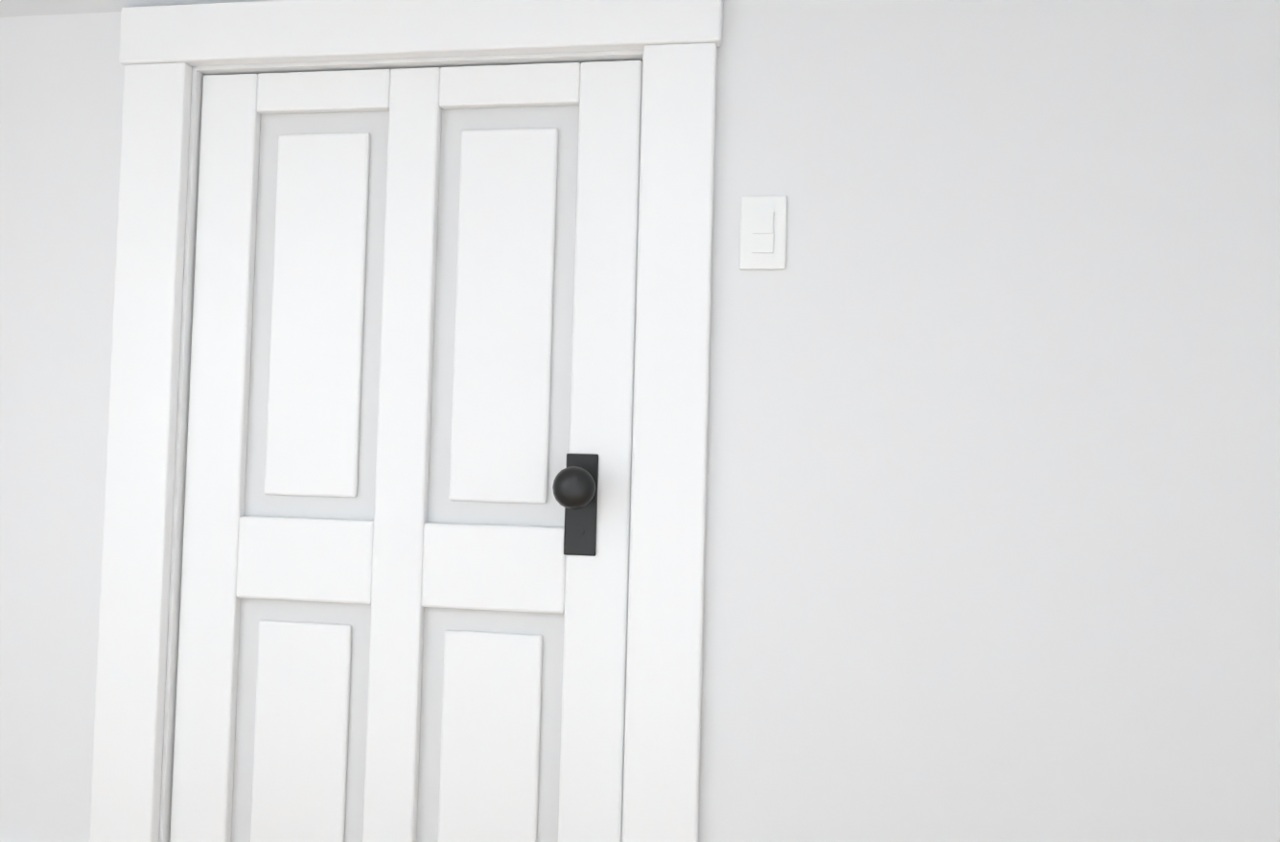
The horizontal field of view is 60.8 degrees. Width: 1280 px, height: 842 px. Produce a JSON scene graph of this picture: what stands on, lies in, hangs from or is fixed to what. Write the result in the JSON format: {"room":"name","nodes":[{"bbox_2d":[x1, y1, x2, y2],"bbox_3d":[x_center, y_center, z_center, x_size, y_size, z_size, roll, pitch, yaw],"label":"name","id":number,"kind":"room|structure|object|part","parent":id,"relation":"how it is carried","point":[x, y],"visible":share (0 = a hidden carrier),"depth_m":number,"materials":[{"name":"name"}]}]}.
{"room":"room in house","nodes":[
{"label":"room in house","id":0,"kind":"room"},
{"bbox_2d":[0,0,273,17],"bbox_3d":[-0.324,-0.980,1.033,3.223,1.013,1.180,1,-2,9],"label":"ceiling","id":1,"kind":"structure","parent":0,"point":[18,8],"depth_m":1.53,"materials":[{"name":"paint"}]},
{"bbox_2d":[0,0,1279,841],"bbox_3d":[-0.253,-0.474,1.521,3.223,2.400,0.150,1,-2,9],"label":"wall","id":2,"kind":"structure","parent":0,"point":[992,495],"depth_m":1.32,"materials":[{"name":"paint"}]},
{"bbox_2d":[88,0,722,841],"bbox_3d":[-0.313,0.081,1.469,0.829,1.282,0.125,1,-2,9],"label":"door frame","id":3,"kind":"structure","parent":2,"relation":"attached to","point":[167,48],"depth_m":1.44,"materials":[{"name":"white paint"}]},
{"bbox_2d":[169,60,642,841],"bbox_3d":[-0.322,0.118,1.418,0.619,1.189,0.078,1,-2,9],"label":"door","id":4,"kind":"structure","parent":2,"relation":"in","point":[398,563],"depth_m":1.45,"materials":[{"name":"white paint"}]},
{"bbox_2d":[231,105,579,841],"bbox_3d":[-0.315,0.120,1.465,0.615,1.185,0.020,1,-2,9],"label":"panel molding","id":5,"kind":"structure","parent":4,"relation":"attached to","point":[442,506],"depth_m":1.46,"materials":[{"name":"white paint"}]},
{"bbox_3d":[-0.082,0.083,1.358,0.054,0.054,0.035,1,-2,9],"label":"knob","id":6,"kind":"part","parent":4,"relation":"part of","materials":[{"name":"black metal"}]},
{"bbox_2d":[563,453,598,556],"bbox_3d":[-0.078,0.106,1.383,0.042,0.130,0.034,1,-2,9],"label":"plate","id":7,"kind":"object","parent":4,"relation":"attached to","point":[584,518],"visible":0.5,"depth_m":1.40,"materials":[{"name":"black metal"}]},
{"bbox_2d":[739,195,787,269],"bbox_3d":[0.153,-0.236,1.361,0.058,0.093,0.011,1,-2,9],"label":"switch plate","id":8,"kind":"object","parent":2,"relation":"attached to","point":[762,243],"visible":1,"depth_m":1.36,"materials":[{"name":"white plastic"}]}
]}

